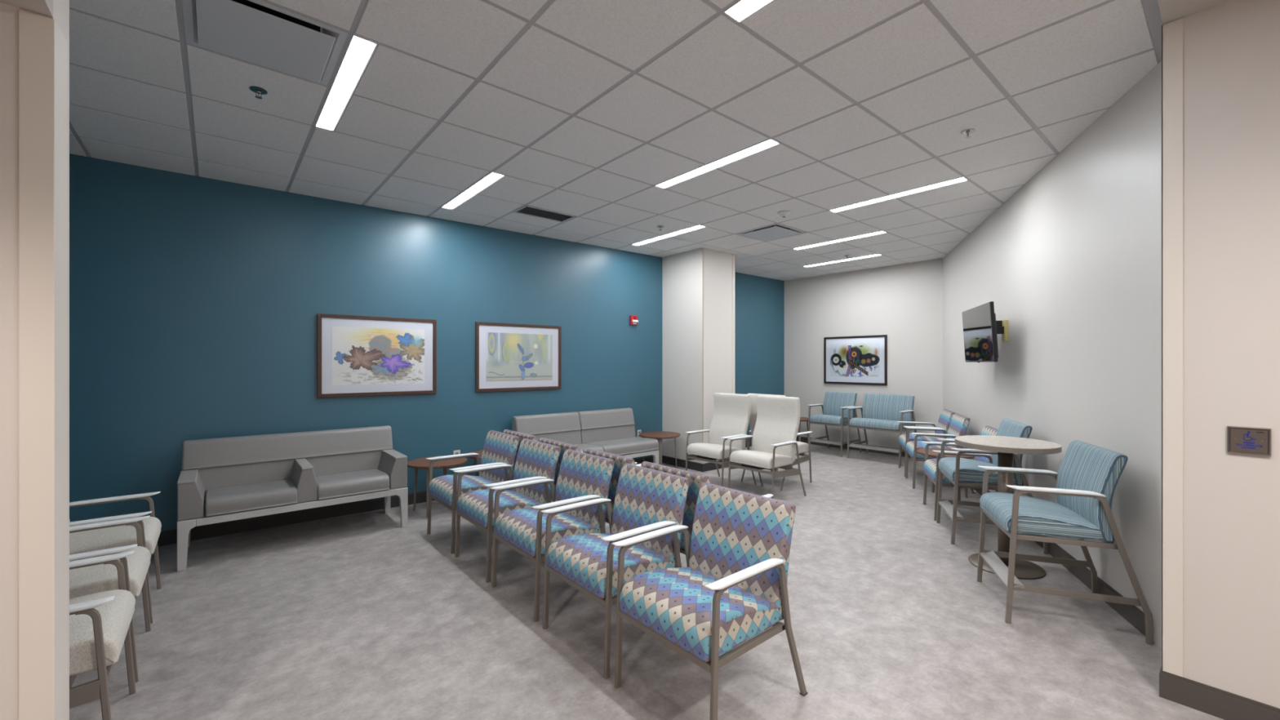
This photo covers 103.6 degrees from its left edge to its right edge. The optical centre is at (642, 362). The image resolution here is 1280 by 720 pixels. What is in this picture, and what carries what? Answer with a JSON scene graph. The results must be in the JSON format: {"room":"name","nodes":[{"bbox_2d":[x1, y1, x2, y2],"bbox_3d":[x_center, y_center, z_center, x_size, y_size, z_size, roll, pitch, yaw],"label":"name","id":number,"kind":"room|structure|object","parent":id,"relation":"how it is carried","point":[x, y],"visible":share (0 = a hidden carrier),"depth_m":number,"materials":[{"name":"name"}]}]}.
{"room":"medical waiting room","nodes":[
{"label":"medical waiting room","id":0,"kind":"room"},
{"bbox_2d":[0,0,53,17],"bbox_3d":[-0.871,-1.321,-1.951,3.150,0.708,6.145,0,0,-40],"label":"ceiling","id":1,"kind":"structure","parent":0,"point":[45,7],"depth_m":1.37,"materials":[{"name":"grey paint"}]},
{"bbox_2d":[0,0,69,719],"bbox_3d":[-2.902,-0.104,0.456,3.157,3.142,0.155,0,0,-40],"label":"wall","id":2,"kind":"structure","parent":0,"point":[9,15],"depth_m":1.36,"materials":[{"name":"beige paint"}]},
{"bbox_2d":[18,9,67,719],"bbox_3d":[-1.708,0.197,1.438,0.070,2.315,0.122,0,0,-40],"label":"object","id":3,"kind":"structure","parent":2,"relation":"attached to","point":[42,46],"depth_m":1.40,"materials":[{"name":"beige paint"}]},
{"bbox_2d":[69,153,662,531],"bbox_3d":[-2.134,-0.104,5.542,6.200,3.142,0.281,0,0,-40],"label":"wall","id":4,"kind":"structure","parent":0,"point":[196,302],"depth_m":4.52,"materials":[{"name":"blue paint"}]},
{"bbox_2d":[317,313,436,397],"bbox_3d":[-2.623,-0.068,5.039,1.070,0.785,0.030,0,0,-39],"label":"framed picture","id":5,"kind":"object","parent":4,"relation":"attached to","point":[357,356],"visible":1,"depth_m":5.01,"materials":[{"name":"multicoloured paper"}]},
{"bbox_2d":[332,326,424,385],"bbox_3d":[-2.622,-0.068,5.038,0.834,0.561,0.001,0,0,-39],"label":"art print","id":6,"kind":"object","parent":5,"relation":"attached to","point":[361,355],"depth_m":5.02},
{"bbox_2d":[157,456,653,546],"bbox_3d":[-2.066,1.411,5.501,6.052,0.112,0.012,0,0,-39],"label":"baseboard","id":7,"kind":"structure","parent":4,"relation":"attached to","point":[199,532],"depth_m":4.56,"materials":[{"name":"grey rubber"}]},
{"bbox_2d":[453,449,460,454],"bbox_3d":[-2.040,1.015,5.524,0.072,0.114,0.009,0,0,-39],"label":"power outlet","id":8,"kind":"object","parent":4,"relation":"attached to","point":[455,452],"visible":0.33,"depth_m":5.52,"materials":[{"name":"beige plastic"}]},
{"bbox_2d":[475,321,560,391],"bbox_3d":[-1.453,-0.068,5.983,1.080,0.785,0.030,0,0,-39],"label":"framed picture","id":9,"kind":"object","parent":4,"relation":"attached to","point":[509,357],"visible":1,"depth_m":5.95,"materials":[{"name":"multicoloured paper"}]},
{"bbox_2d":[485,332,552,382],"bbox_3d":[-1.452,-0.068,5.982,0.844,0.561,0.001,0,0,-39],"label":"art print","id":10,"kind":"object","parent":9,"relation":"attached to","point":[509,357],"depth_m":5.97},
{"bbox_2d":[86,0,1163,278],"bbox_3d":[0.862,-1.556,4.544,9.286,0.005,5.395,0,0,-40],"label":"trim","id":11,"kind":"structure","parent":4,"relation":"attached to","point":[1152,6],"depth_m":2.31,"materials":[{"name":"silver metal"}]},
{"bbox_2d":[629,315,638,324],"bbox_3d":[-0.125,-0.597,7.035,0.116,0.128,0.062,0,0,-39],"label":"fire alarm","id":12,"kind":"object","parent":4,"relation":"attached to","point":[633,320],"visible":1,"depth_m":7.01,"materials":[{"name":"red plastic"}]},
{"bbox_2d":[637,429,641,437],"bbox_3d":[-0.051,1.005,7.129,0.072,0.114,0.009,0,0,-39],"label":"power outlet","id":13,"kind":"object","parent":4,"relation":"attached to","point":[639,432],"visible":0.72,"depth_m":7.12,"materials":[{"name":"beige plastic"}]},
{"bbox_2d":[69,0,1158,280],"bbox_3d":[0.837,-1.562,4.547,9.250,0.022,5.338,0,0,-40],"label":"ceiling","id":14,"kind":"structure","parent":0,"point":[721,60],"depth_m":3.10,"materials":[{"name":"tile"}]},
{"bbox_2d":[249,86,267,98],"bbox_3d":[-2.185,-1.530,2.865,0.084,0.042,0.084,0,0,-40],"label":"sprinkler","id":15,"kind":"object","parent":14,"relation":"attached to","point":[257,90],"visible":1,"depth_m":2.86,"materials":[{"name":"silver metal"}]},
{"bbox_2d":[182,0,348,85],"bbox_3d":[-1.802,-1.573,2.409,0.586,0.085,0.586,0,0,-40],"label":"ceiling vent","id":16,"kind":"object","parent":14,"relation":"in","point":[258,32],"visible":0.98,"depth_m":2.37,"materials":[{"name":"grey metal"}]},
{"bbox_2d":[315,34,377,131],"bbox_3d":[-1.720,-1.558,2.878,0.106,0.016,1.208,0,0,-40],"label":"recessed light","id":17,"kind":"object","parent":14,"relation":"in","point":[360,50],"visible":0.99,"depth_m":2.77,"materials":[{"name":"white plastic"}]},
{"bbox_2d":[441,172,504,209],"bbox_3d":[-1.576,-1.558,4.597,0.106,0.016,1.208,0,0,-40],"label":"recessed light","id":18,"kind":"object","parent":14,"relation":"in","point":[492,177],"visible":0.96,"depth_m":4.52,"materials":[{"name":"white plastic"}]},
{"bbox_2d":[512,204,576,222],"bbox_3d":[-1.024,-1.562,5.267,0.586,0.026,0.290,0,0,-40],"label":"ceiling vent","id":19,"kind":"object","parent":14,"relation":"in","point":[530,211],"visible":0.86,"depth_m":5.26,"materials":[{"name":"grey metal"}]},
{"bbox_2d":[69,0,1161,278],"bbox_3d":[0.852,-1.565,4.529,9.250,0.020,5.385,0,0,-40],"label":"ceiling grid","id":20,"kind":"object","parent":14,"relation":"attached to","point":[179,5],"depth_m":2.96,"materials":[{"name":"silver metal"}]},
{"bbox_2d":[632,225,706,245],"bbox_3d":[0.287,-1.558,6.173,0.106,0.016,1.208,0,0,-40],"label":"recessed light","id":21,"kind":"object","parent":14,"relation":"in","point":[697,227],"visible":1,"depth_m":6.12,"materials":[{"name":"white plastic"}]},
{"bbox_2d":[655,138,779,188],"bbox_3d":[0.537,-1.558,3.988,0.106,0.016,1.208,0,0,-40],"label":"recessed light","id":22,"kind":"object","parent":14,"relation":"in","point":[767,144],"visible":0.96,"depth_m":3.91,"materials":[{"name":"white plastic"}]},
{"bbox_2d":[724,0,773,22],"bbox_3d":[0.788,-1.558,1.803,0.106,0.016,1.208,0,0,-40],"label":"recessed light","id":23,"kind":"object","parent":14,"relation":"in","point":[741,10],"visible":1,"depth_m":2.21,"materials":[{"name":"white plastic"}]},
{"bbox_2d":[736,223,806,241],"bbox_3d":[1.530,-1.578,6.026,0.586,0.075,0.586,0,0,-40],"label":"ceiling vent","id":24,"kind":"object","parent":14,"relation":"in","point":[775,231],"visible":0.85,"depth_m":5.99,"materials":[{"name":"grey metal"}]},
{"bbox_2d":[777,210,790,217],"bbox_3d":[1.453,-1.528,5.193,0.128,0.048,0.128,0,0,-40],"label":"smoke detector","id":25,"kind":"object","parent":14,"relation":"attached to","point":[783,213],"visible":1,"depth_m":5.16,"materials":[{"name":"white plastic"}]},
{"bbox_2d":[793,231,886,249],"bbox_3d":[2.472,-1.558,6.423,0.106,0.016,1.208,0,0,-40],"label":"recessed light","id":26,"kind":"object","parent":14,"relation":"in","point":[879,232],"visible":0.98,"depth_m":6.39,"materials":[{"name":"white plastic"}]},
{"bbox_2d":[803,253,881,266],"bbox_3d":[3.010,-1.558,7.677,0.106,0.016,1.208,0,0,-40],"label":"recessed light","id":27,"kind":"object","parent":14,"relation":"in","point":[876,255],"visible":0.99,"depth_m":7.63,"materials":[{"name":"white plastic"}]},
{"bbox_2d":[829,177,968,212],"bbox_3d":[2.329,-1.558,4.704,0.106,0.016,1.208,0,0,-40],"label":"recessed light","id":28,"kind":"object","parent":14,"relation":"in","point":[961,179],"visible":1,"depth_m":4.63,"materials":[{"name":"white plastic"}]},
{"bbox_2d":[960,128,975,138],"bbox_3d":[2.176,-1.530,3.375,0.084,0.042,0.084,0,0,-40],"label":"sprinkler","id":29,"kind":"object","parent":14,"relation":"attached to","point":[967,131],"visible":1,"depth_m":3.37,"materials":[{"name":"silver metal"}]},
{"bbox_2d":[69,444,1223,719],"bbox_3d":[1.360,1.517,2.264,12.200,0.100,9.900,0,0,-40],"label":"floor","id":30,"kind":"structure","parent":0,"point":[366,615],"depth_m":2.66,"materials":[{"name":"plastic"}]},
{"bbox_2d":[69,550,136,719],"bbox_3d":[-2.316,0.924,1.820,0.640,1.094,0.620,0,0,-40],"label":"chair","id":31,"kind":"object","parent":30,"relation":"on","point":[100,622],"visible":0.63,"depth_m":1.82,"materials":[{"name":"white"}]},
{"bbox_2d":[69,515,151,682],"bbox_3d":[-2.755,0.924,2.339,0.640,1.094,0.620,0,0,-40],"label":"chair","id":32,"kind":"object","parent":30,"relation":"on","point":[91,580],"visible":0.37,"depth_m":2.34,"materials":[{"name":"white"}]},
{"bbox_2d":[69,491,161,623],"bbox_3d":[-3.194,0.924,2.858,0.640,1.094,0.620,0,0,-40],"label":"chair","id":33,"kind":"object","parent":30,"relation":"on","point":[95,540],"visible":0.27,"depth_m":2.86,"materials":[{"name":"white fabric"}]},
{"bbox_2d":[177,425,408,571],"bbox_3d":[-2.892,1.041,4.268,1.522,0.852,0.651,0,0,-40],"label":"sofa","id":34,"kind":"object","parent":30,"relation":"on","point":[242,477],"visible":1,"depth_m":4.17,"materials":[{"name":"grey leather"}]},
{"bbox_2d":[205,479,297,516],"bbox_3d":[-3.105,1.048,4.000,0.551,0.130,0.516,0,0,-40],"label":"seat cushion","id":35,"kind":"object","parent":34,"relation":"on","point":[244,496],"depth_m":3.87,"materials":[{"name":"grey leather"}]},
{"bbox_2d":[315,468,389,499],"bbox_3d":[-2.586,1.048,4.438,0.535,0.130,0.516,0,0,-40],"label":"seat cushion","id":36,"kind":"object","parent":34,"relation":"on","point":[333,483],"depth_m":4.31,"materials":[{"name":"grey leather"}]},
{"bbox_2d":[407,455,466,518],"bbox_3d":[-2.040,1.220,5.000,0.560,0.495,0.560,0,0,-40],"label":"side table","id":37,"kind":"object","parent":30,"relation":"on","point":[420,463],"visible":0.76,"depth_m":4.91,"materials":[{"name":"brown wood"}]},
{"bbox_2d":[425,430,519,553],"bbox_3d":[-1.427,1.046,4.294,0.637,0.850,0.620,0,0,-40],"label":"chair","id":38,"kind":"object","parent":30,"relation":"on","point":[499,448],"visible":0.7,"depth_m":4.25,"materials":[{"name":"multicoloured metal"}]},
{"bbox_2d":[468,449,482,475],"bbox_3d":[-1.603,1.220,5.441,0.560,0.495,0.560,0,0,-40],"label":"chair","id":39,"kind":"object","parent":30,"relation":"on","point":[480,451],"visible":0.1,"depth_m":5.42,"materials":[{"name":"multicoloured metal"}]},
{"bbox_2d":[453,438,560,582],"bbox_3d":[-0.998,1.046,3.786,0.637,0.850,0.620,0,0,-40],"label":"chair","id":40,"kind":"object","parent":30,"relation":"on","point":[535,460],"visible":0.8,"depth_m":3.73,"materials":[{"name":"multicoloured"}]},
{"bbox_2d":[502,429,582,473],"bbox_3d":[-0.923,1.046,4.675,0.637,0.850,0.620,0,0,-40],"label":"chair","id":41,"kind":"object","parent":30,"relation":"on","point":[522,436],"visible":0.12,"depth_m":4.48,"materials":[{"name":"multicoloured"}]},
{"bbox_2d":[489,448,614,622],"bbox_3d":[-0.566,1.046,3.275,0.637,0.850,0.620,0,0,-40],"label":"chair","id":42,"kind":"object","parent":30,"relation":"on","point":[582,476],"visible":0.83,"depth_m":3.21,"materials":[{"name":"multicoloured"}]},
{"bbox_2d":[511,408,658,464],"bbox_3d":[-0.659,1.041,6.157,1.735,0.852,0.651,0,0,-40],"label":"sofa","id":43,"kind":"object","parent":30,"relation":"on","point":[612,431],"visible":0.59,"depth_m":6.27,"materials":[{"name":"grey leather"}]},
{"bbox_2d":[574,443,604,452],"bbox_3d":[-0.946,1.048,5.826,0.862,0.130,0.516,0,0,-40],"label":"seat cushion","id":44,"kind":"object","parent":43,"relation":"on","point":[581,446],"depth_m":5.92,"materials":[{"name":"grey leather"}]},
{"bbox_2d":[583,436,658,455],"bbox_3d":[-0.284,1.048,6.386,0.862,0.130,0.516,0,0,-40],"label":"seat cushion","id":45,"kind":"object","parent":43,"relation":"on","point":[620,446],"depth_m":6.29,"materials":[{"name":"grey leather"}]},
{"bbox_2d":[538,437,636,500],"bbox_3d":[-0.487,1.046,4.159,0.637,0.850,0.620,0,0,-40],"label":"chair","id":46,"kind":"object","parent":30,"relation":"on","point":[563,446],"visible":0.16,"depth_m":3.97,"materials":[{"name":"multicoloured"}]},
{"bbox_2d":[582,448,641,523],"bbox_3d":[-0.057,1.046,3.652,0.637,0.850,0.620,0,0,-40],"label":"chair","id":47,"kind":"object","parent":30,"relation":"on","point":[620,460],"visible":0.13,"depth_m":3.45,"materials":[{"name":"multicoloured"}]},
{"bbox_2d":[540,463,688,679],"bbox_3d":[-0.129,1.046,2.759,0.637,0.850,0.620,0,0,-40],"label":"chair","id":48,"kind":"object","parent":30,"relation":"on","point":[646,500],"visible":0.84,"depth_m":2.70,"materials":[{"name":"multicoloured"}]},
{"bbox_2d":[639,431,680,468],"bbox_3d":[0.231,1.220,6.888,0.560,0.495,0.560,0,0,-40],"label":"side table","id":49,"kind":"object","parent":30,"relation":"on","point":[660,435],"visible":0.84,"depth_m":6.76,"materials":[{"name":"brown wood"}]},
{"bbox_2d":[640,461,773,554],"bbox_3d":[0.369,1.046,3.148,0.637,0.850,0.620,0,0,-40],"label":"chair","id":50,"kind":"object","parent":30,"relation":"on","point":[696,480],"visible":0.19,"depth_m":2.91,"materials":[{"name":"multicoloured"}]},
{"bbox_2d":[611,482,807,719],"bbox_3d":[0.296,1.046,2.257,0.637,0.850,0.620,0,0,-40],"label":"chair","id":51,"kind":"object","parent":30,"relation":"on","point":[732,588],"visible":1,"depth_m":2.19,"materials":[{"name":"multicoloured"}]},
{"bbox_2d":[684,392,756,486],"bbox_3d":[0.935,0.924,6.083,0.640,1.094,0.620,0,0,-40],"label":"chair","id":52,"kind":"object","parent":30,"relation":"on","point":[731,411],"visible":0.8,"depth_m":6.07,"materials":[{"name":"white leather"}]},
{"bbox_2d":[727,395,806,498],"bbox_3d":[1.368,0.924,5.571,0.640,1.094,0.620,0,0,-40],"label":"chair","id":53,"kind":"object","parent":30,"relation":"on","point":[774,437],"visible":1,"depth_m":5.54,"materials":[{"name":"white"}]},
{"bbox_2d":[741,393,812,490],"bbox_3d":[1.639,0.924,6.196,0.640,1.094,0.620,0,0,-40],"label":"chair","id":54,"kind":"object","parent":30,"relation":"on","point":[803,447],"visible":0.27,"depth_m":6.15,"materials":[{"name":"white leather"}]},
{"bbox_2d":[798,417,808,444],"bbox_3d":[2.675,1.220,8.838,0.560,0.495,0.560,0,0,-40],"label":"side table","id":55,"kind":"object","parent":30,"relation":"on","point":[802,419],"visible":0.19,"depth_m":8.62,"materials":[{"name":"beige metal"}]},
{"bbox_2d":[807,391,861,457],"bbox_3d":[3.143,0.977,8.271,0.648,0.981,0.620,0,0,-40],"label":"chair","id":56,"kind":"object","parent":30,"relation":"on","point":[834,409],"visible":0.84,"depth_m":8.22,"materials":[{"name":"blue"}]},
{"bbox_2d":[847,393,916,466],"bbox_3d":[3.650,0.977,7.671,0.648,0.981,0.828,0,0,-40],"label":"chair","id":57,"kind":"object","parent":30,"relation":"on","point":[882,412],"visible":0.84,"depth_m":7.65,"materials":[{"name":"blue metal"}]},
{"bbox_2d":[897,408,955,476],"bbox_3d":[3.763,1.046,6.671,0.637,0.850,0.620,0,0,20],"label":"chair","id":58,"kind":"object","parent":30,"relation":"on","point":[946,415],"visible":0.52,"depth_m":6.62,"materials":[{"name":"fabric"}]},
{"bbox_2d":[904,413,975,493],"bbox_3d":[3.535,1.046,6.047,0.637,0.850,0.620,0,0,20],"label":"chair","id":59,"kind":"object","parent":30,"relation":"on","point":[959,424],"visible":0.6,"depth_m":5.89,"materials":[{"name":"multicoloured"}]},
{"bbox_2d":[916,448,973,501],"bbox_3d":[3.288,1.220,5.474,0.560,0.495,0.560,0,0,-40],"label":"side table","id":60,"kind":"object","parent":30,"relation":"on","point":[932,454],"visible":0.44,"depth_m":5.46,"materials":[{"name":"beige metal"}]},
{"bbox_2d":[922,425,997,520],"bbox_3d":[3.100,1.046,4.857,0.637,0.850,0.620,0,0,20],"label":"chair","id":61,"kind":"object","parent":30,"relation":"on","point":[931,470],"visible":0.42,"depth_m":4.74,"materials":[{"name":"fabric"}]},
{"bbox_2d":[936,418,1048,554],"bbox_3d":[2.901,0.977,4.246,0.648,0.981,0.620,0,0,20],"label":"chair","id":62,"kind":"object","parent":30,"relation":"on","point":[956,469],"visible":0.52,"depth_m":4.07,"materials":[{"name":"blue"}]},
{"bbox_2d":[955,435,1062,579],"bbox_3d":[2.620,1.017,3.641,0.624,0.900,0.624,0,0,-40],"label":"pedestal table","id":63,"kind":"object","parent":30,"relation":"on","point":[1006,447],"visible":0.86,"depth_m":3.60,"materials":[{"name":"brown"}]},
{"bbox_2d":[977,440,1153,644],"bbox_3d":[2.451,0.977,3.006,0.648,0.981,0.620,0,0,20],"label":"chair","id":64,"kind":"object","parent":30,"relation":"on","point":[1087,477],"visible":1,"depth_m":2.83,"materials":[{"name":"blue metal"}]},
{"bbox_2d":[662,248,733,462],"bbox_3d":[0.770,-0.104,7.345,0.662,3.142,0.898,0,0,-40],"label":"wall column","id":65,"kind":"structure","parent":0,"point":[681,272],"depth_m":7.06,"materials":[{"name":"white paint"}]},
{"bbox_2d":[662,455,728,471],"bbox_3d":[0.780,1.412,7.333,0.686,0.110,0.890,0,0,-40],"label":"baseboard","id":66,"kind":"structure","parent":65,"relation":"attached to","point":[696,466],"depth_m":6.97,"materials":[{"name":"grey rubber"}]},
{"bbox_2d":[700,248,705,463],"bbox_3d":[0.810,-0.094,6.819,0.056,2.902,0.054,0,0,-40],"label":"trim","id":67,"kind":"structure","parent":65,"relation":"attached to","point":[702,250],"depth_m":6.80,"materials":[{"name":"white paint"}]},
{"bbox_2d":[732,254,735,393],"bbox_3d":[1.282,-0.094,7.218,0.056,2.902,0.054,0,0,-40],"label":"trim","id":68,"kind":"structure","parent":65,"relation":"attached to","point":[733,255],"depth_m":7.20,"materials":[{"name":"beige plastic"}]},
{"bbox_2d":[735,271,784,439],"bbox_3d":[1.406,-0.104,8.589,3.140,3.142,0.200,0,0,-40],"label":"wall","id":69,"kind":"structure","parent":0,"point":[759,300],"depth_m":9.02,"materials":[{"name":"blue paint"}]},
{"bbox_2d":[745,440,751,447],"bbox_3d":[1.707,1.411,8.705,2.530,0.112,0.012,0,0,-40],"label":"baseboard","id":70,"kind":"structure","parent":69,"relation":"attached to","point":[750,445],"depth_m":8.84,"materials":[{"name":"grey rubber"}]},
{"bbox_2d":[784,258,942,448],"bbox_3d":[3.643,-0.104,8.615,0.310,3.142,3.050,0,0,-40],"label":"wall","id":71,"kind":"structure","parent":0,"point":[904,302],"depth_m":8.27,"materials":[{"name":"grey paint"}]},
{"bbox_2d":[823,334,887,385],"bbox_3d":[3.556,-0.046,8.489,0.029,0.810,1.080,0,0,-41],"label":"framed picture","id":72,"kind":"object","parent":71,"relation":"attached to","point":[860,359],"visible":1,"depth_m":8.46,"materials":[{"name":"black"}]},
{"bbox_2d":[830,342,879,377],"bbox_3d":[3.555,-0.046,8.488,0.001,0.560,0.856,0,0,-41],"label":"art print","id":73,"kind":"object","parent":72,"relation":"attached to","point":[851,360],"depth_m":8.46},
{"bbox_2d":[795,435,917,458],"bbox_3d":[3.557,1.411,8.502,0.012,0.112,2.711,0,0,-41],"label":"baseboard","id":74,"kind":"structure","parent":71,"relation":"attached to","point":[803,439],"depth_m":8.54,"materials":[{"name":"grey rubber"}]},
{"bbox_2d":[942,60,1161,648],"bbox_3d":[3.588,-0.104,4.827,0.250,3.142,5.913,0,0,21],"label":"wall","id":75,"kind":"structure","parent":0,"point":[1072,260],"depth_m":3.35,"materials":[{"name":"grey paint"}]},
{"bbox_2d":[961,301,1008,362],"bbox_3d":[3.356,-0.273,4.869,0.263,0.542,0.985,0,0,20],"label":"television","id":76,"kind":"object","parent":75,"relation":"attached to","point":[981,328],"visible":1,"depth_m":4.79,"materials":[{"name":"black"}]},
{"bbox_2d":[973,488,1145,635],"bbox_3d":[3.566,1.411,5.074,0.012,0.112,5.140,0,0,20],"label":"baseboard","id":77,"kind":"structure","parent":75,"relation":"attached to","point":[1133,615],"depth_m":3.13,"materials":[{"name":"grey rubber"}]},
{"bbox_2d":[1157,0,1230,24],"bbox_3d":[2.301,-1.581,-0.533,3.525,0.188,4.215,0,0,-40],"label":"soffit","id":78,"kind":"structure","parent":0,"point":[1171,11],"depth_m":2.10,"materials":[{"name":"grey paint"}]},
{"bbox_2d":[1164,0,1279,708],"bbox_3d":[3.817,-0.104,0.749,0.445,3.142,4.214,0,0,-40],"label":"wall","id":79,"kind":"structure","parent":0,"point":[1232,47],"depth_m":2.06,"materials":[{"name":"beige paint"}]},
{"bbox_2d":[1161,17,1183,676],"bbox_3d":[2.324,-0.066,2.211,0.066,2.834,0.066,0,0,-40],"label":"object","id":80,"kind":"structure","parent":79,"relation":"attached to","point":[1172,33],"depth_m":2.19,"materials":[{"name":"beige paint"}]},
{"bbox_2d":[1159,665,1279,719],"bbox_3d":[3.800,1.409,0.743,0.437,0.115,4.226,0,0,-40],"label":"baseboard","id":81,"kind":"structure","parent":79,"relation":"attached to","point":[1219,703],"depth_m":2.10,"materials":[{"name":"grey rubber"}]},
{"bbox_2d":[1226,426,1271,456],"bbox_3d":[2.436,0.313,2.026,0.017,0.109,0.113,0,0,-40],"label":"button","id":82,"kind":"object","parent":79,"relation":"attached to","point":[1240,440],"visible":1,"depth_m":2.02,"materials":[{"name":"silver metal"}]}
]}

